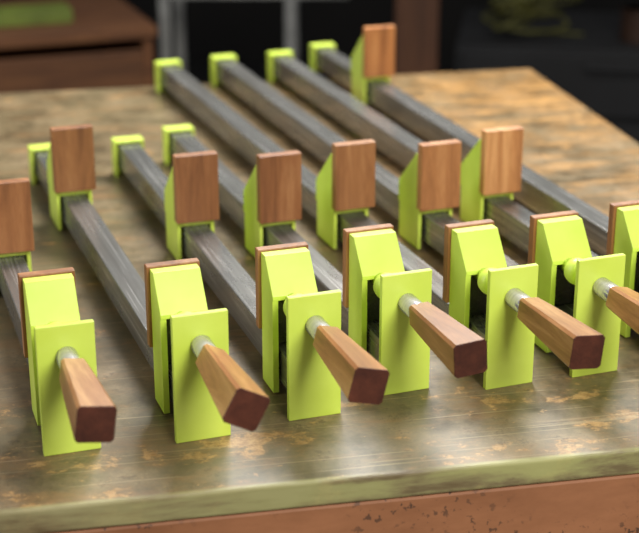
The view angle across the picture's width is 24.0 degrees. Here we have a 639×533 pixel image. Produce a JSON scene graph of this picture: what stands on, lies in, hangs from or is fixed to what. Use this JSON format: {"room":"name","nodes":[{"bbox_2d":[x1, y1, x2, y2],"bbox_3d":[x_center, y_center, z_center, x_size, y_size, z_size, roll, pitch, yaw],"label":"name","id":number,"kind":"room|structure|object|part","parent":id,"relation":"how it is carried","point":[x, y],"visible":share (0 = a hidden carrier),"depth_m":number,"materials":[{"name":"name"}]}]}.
{"room":"woodworking shop","nodes":[
{"label":"woodworking shop","id":0,"kind":"room"},
{"bbox_2d":[154,64,454,85],"bbox_3d":[0.000,0.456,3.111,8.000,0.050,7.500,0,21,0],"label":"floor","id":1,"kind":"structure","parent":0,"point":[199,72],"depth_m":6.50,"materials":[{"name":"concrete"}]},
{"bbox_2d":[0,0,156,93],"bbox_3d":[-0.933,-0.293,3.992,0.930,0.730,0.500,-7,22,-19],"label":"storage cabinet","id":2,"kind":"object","parent":1,"relation":"on","point":[107,44],"visible":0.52,"depth_m":3.79,"materials":[{"name":"brown wood"}]},
{"bbox_2d":[0,2,72,26],"bbox_3d":[-0.914,-0.622,3.779,0.570,0.035,0.100,-7,22,-19],"label":"board","id":3,"kind":"object","parent":2,"relation":"on","point":[45,13],"visible":1,"depth_m":3.81,"materials":[{"name":"paint"}]},
{"bbox_3d":[-1.006,-0.413,4.176,0.848,0.573,0.015,-7,22,-19],"label":"panel","id":4,"kind":"part","parent":2,"relation":"part of","materials":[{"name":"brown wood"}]},
{"bbox_3d":[-0.848,-0.375,3.728,0.848,0.270,0.018,-7,22,-19],"label":"panel","id":5,"kind":"part","parent":2,"relation":"part of","materials":[{"name":"brown wood"}]},
{"bbox_3d":[-0.517,-0.332,4.139,0.025,0.699,0.480,-7,22,-19],"label":"panel","id":6,"kind":"part","parent":2,"relation":"part of","materials":[{"name":"brown wood"}]},
{"bbox_2d":[158,0,297,71],"bbox_3d":[-0.180,-0.483,4.424,0.520,0.780,0.460,0,21,0],"label":"stand","id":7,"kind":"object","parent":1,"relation":"on","point":[291,6],"visible":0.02,"depth_m":4.13,"materials":[{"name":"grey metal"}]},
{"bbox_3d":[-0.425,-0.388,4.231,0.030,0.739,0.030,0,21,0],"label":"leg","id":8,"kind":"part","parent":7,"relation":"part of","materials":[{"name":"grey paint"}]},
{"bbox_3d":[-0.425,-0.536,4.623,0.030,0.739,0.030,0,21,0],"label":"leg","id":9,"kind":"part","parent":7,"relation":"part of","materials":[{"name":"grey paint"}]},
{"bbox_3d":[-0.080,-0.388,4.231,0.030,0.739,0.030,0,21,0],"label":"leg","id":10,"kind":"part","parent":7,"relation":"part of","materials":[{"name":"grey paint"}]},
{"bbox_3d":[-0.080,-0.536,4.623,0.030,0.739,0.030,0,21,0],"label":"leg","id":11,"kind":"part","parent":7,"relation":"part of","materials":[{"name":"grey paint"}]},
{"bbox_2d":[0,69,638,532],"bbox_3d":[-0.526,0.387,1.950,2.100,0.900,1.379,-4,21,-11],"label":"workbench","id":12,"kind":"object","parent":1,"relation":"on","point":[555,452],"visible":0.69,"depth_m":1.33,"materials":[{"name":"brown wood"}]},
{"bbox_2d":[0,178,116,455],"bbox_3d":[-0.316,-0.015,1.554,0.049,0.131,0.938,-7,22,-17],"label":"clamp","id":13,"kind":"object","parent":12,"relation":"on","point":[74,412],"visible":1,"depth_m":1.28,"materials":[{"name":"metal"}]},
{"bbox_3d":[-0.211,0.102,1.261,0.049,0.118,0.006,-7,22,-17],"label":"plate","id":14,"kind":"part","parent":13,"relation":"part of","materials":[{"name":"paint"}]},
{"bbox_3d":[-0.185,0.102,1.176,0.030,0.030,0.106,1,19,-20],"label":"handle","id":15,"kind":"part","parent":13,"relation":"part of","materials":[{"name":"brown wood"}]},
{"bbox_2d":[28,124,269,442],"bbox_3d":[-0.212,-0.023,1.574,0.049,0.131,0.937,-7,22,-18],"label":"clamp","id":16,"kind":"object","parent":12,"relation":"on","point":[185,343],"visible":1,"depth_m":1.33,"materials":[{"name":"metal"}]},
{"bbox_3d":[-0.101,0.094,1.284,0.049,0.118,0.006,-7,22,-18],"label":"plate","id":17,"kind":"part","parent":16,"relation":"part of","materials":[{"name":"metal"}]},
{"bbox_3d":[-0.073,0.093,1.199,0.030,0.030,0.106,22,11,-26],"label":"handle","id":18,"kind":"part","parent":16,"relation":"part of","materials":[{"name":"brown wood"}]},
{"bbox_2d":[111,135,389,420],"bbox_3d":[-0.111,-0.036,1.611,0.049,0.131,0.928,-7,22,-18],"label":"clamp","id":19,"kind":"object","parent":12,"relation":"on","point":[295,327],"visible":0.98,"depth_m":1.38,"materials":[{"name":"metal"}]},
{"bbox_3d":[-0.005,0.079,1.324,0.049,0.118,0.006,-7,22,-18],"label":"plate","id":20,"kind":"part","parent":19,"relation":"part of","materials":[{"name":"paint"}]},
{"bbox_3d":[0.022,0.078,1.239,0.030,0.030,0.106,7,17,-22],"label":"handle","id":21,"kind":"part","parent":19,"relation":"part of","materials":[{"name":"brown wood"}]},
{"bbox_2d":[162,124,486,394],"bbox_3d":[-0.037,-0.056,1.662,0.049,0.131,0.939,-7,22,-19],"label":"clamp","id":22,"kind":"object","parent":12,"relation":"on","point":[387,309],"visible":0.96,"depth_m":1.42,"materials":[{"name":"metal"}]},
{"bbox_3d":[0.078,0.060,1.372,0.049,0.118,0.006,-7,22,-19],"label":"plate","id":23,"kind":"part","parent":22,"relation":"part of","materials":[{"name":"paint"}]},
{"bbox_3d":[0.107,0.059,1.288,0.030,0.030,0.106,-11,23,-17],"label":"handle","id":24,"kind":"part","parent":22,"relation":"part of","materials":[{"name":"brown wood"}]},
{"bbox_2d":[154,59,604,389],"bbox_3d":[-0.013,-0.129,1.857,0.049,0.131,1.356,-8,22,-19],"label":"clamp","id":25,"kind":"object","parent":12,"relation":"on","point":[500,303],"visible":0.94,"depth_m":1.43,"materials":[{"name":"metal"}]},
{"bbox_3d":[0.176,0.056,1.385,0.049,0.118,0.006,-8,22,-19],"label":"plate","id":26,"kind":"part","parent":25,"relation":"part of","materials":[{"name":"paint"}]},
{"bbox_3d":[0.206,0.054,1.301,0.030,0.030,0.106,-2,20,-21],"label":"handle","id":27,"kind":"part","parent":25,"relation":"part of","materials":[{"name":"brown wood"}]},
{"bbox_2d":[210,54,638,377],"bbox_3d":[0.072,-0.141,1.889,0.049,0.131,1.369,-7,22,-19],"label":"clamp","id":28,"kind":"object","parent":12,"relation":"on","point":[585,287],"visible":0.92,"depth_m":1.70,"materials":[{"name":"metal"}]},
{"bbox_3d":[0.261,0.046,1.410,0.049,0.118,0.006,-7,22,-19],"label":"plate","id":29,"kind":"part","parent":28,"relation":"part of","materials":[{"name":"paint"}]},
{"bbox_3d":[0.290,0.045,1.325,0.030,0.030,0.106,5,18,-23],"label":"handle","id":30,"kind":"part","parent":28,"relation":"part of","materials":[{"name":"brown wood"}]},
{"bbox_2d":[267,50,638,337],"bbox_3d":[0.161,-0.153,1.919,0.049,0.131,1.357,-7,22,-19],"label":"clamp","id":31,"kind":"object","parent":12,"relation":"on","point":[491,172],"visible":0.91,"depth_m":1.78,"materials":[{"name":"metal"}]},
{"bbox_2d":[309,25,608,255],"bbox_3d":[0.229,-0.169,1.962,0.049,0.131,1.386,-7,22,-18],"label":"clamp","id":32,"kind":"object","parent":12,"relation":"on","point":[370,67],"visible":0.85,"depth_m":2.23,"materials":[{"name":"metal"}]},
{"bbox_2d":[394,0,438,74],"bbox_3d":[0.235,-0.341,3.666,0.500,1.050,0.600,0,21,0],"label":"sawhorse","id":33,"kind":"object","parent":1,"relation":"on","point":[416,22],"visible":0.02,"depth_m":3.54,"materials":[{"name":"brown wood"}]},
{"bbox_2d":[455,8,638,143],"bbox_3d":[0.976,-0.370,4.353,1.150,0.620,0.585,3,21,7],"label":"tool chest","id":34,"kind":"object","parent":1,"relation":"on","point":[599,71],"visible":0.28,"depth_m":4.06,"materials":[{"name":"metal"}]},
{"bbox_2d":[482,0,583,35],"bbox_3d":[0.528,-0.714,4.153,0.392,0.157,0.193,6,22,16],"label":"cord tangle","id":35,"kind":"object","parent":34,"relation":"on","point":[518,8],"visible":1,"depth_m":4.15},
{"bbox_3d":[0.939,-0.478,4.029,1.110,0.170,0.019,3,21,7],"label":"drawer","id":36,"kind":"part","parent":34,"relation":"part of","materials":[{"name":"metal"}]},
{"bbox_3d":[0.936,-0.521,3.994,0.450,0.015,0.014,3,21,7],"label":"drawer handle","id":37,"kind":"part","parent":34,"relation":"part of","materials":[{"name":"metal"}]},
{"bbox_3d":[0.939,-0.300,4.096,1.110,0.170,0.019,3,21,7],"label":"drawer","id":38,"kind":"part","parent":34,"relation":"part of","materials":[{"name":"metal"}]},
{"bbox_2d":[620,4,638,43],"bbox_3d":[0.880,-0.667,4.130,0.105,0.090,0.105,0,21,0],"label":"tin","id":39,"kind":"object","parent":34,"relation":"on","point":[629,28],"visible":1,"depth_m":4.10,"materials":[{"name":"brown"}]},
{"bbox_3d":[0.936,-0.343,4.061,0.450,0.015,0.014,3,21,7],"label":"drawer handle","id":40,"kind":"part","parent":34,"relation":"part of","materials":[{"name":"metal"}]},
{"bbox_2d":[123,0,638,63],"bbox_3d":[0.000,-2.219,6.164,8.000,2.800,0.100,0,21,0],"label":"wall","id":41,"kind":"structure","parent":0,"point":[248,30],"depth_m":6.55,"materials":[{"name":"black"}]}
]}

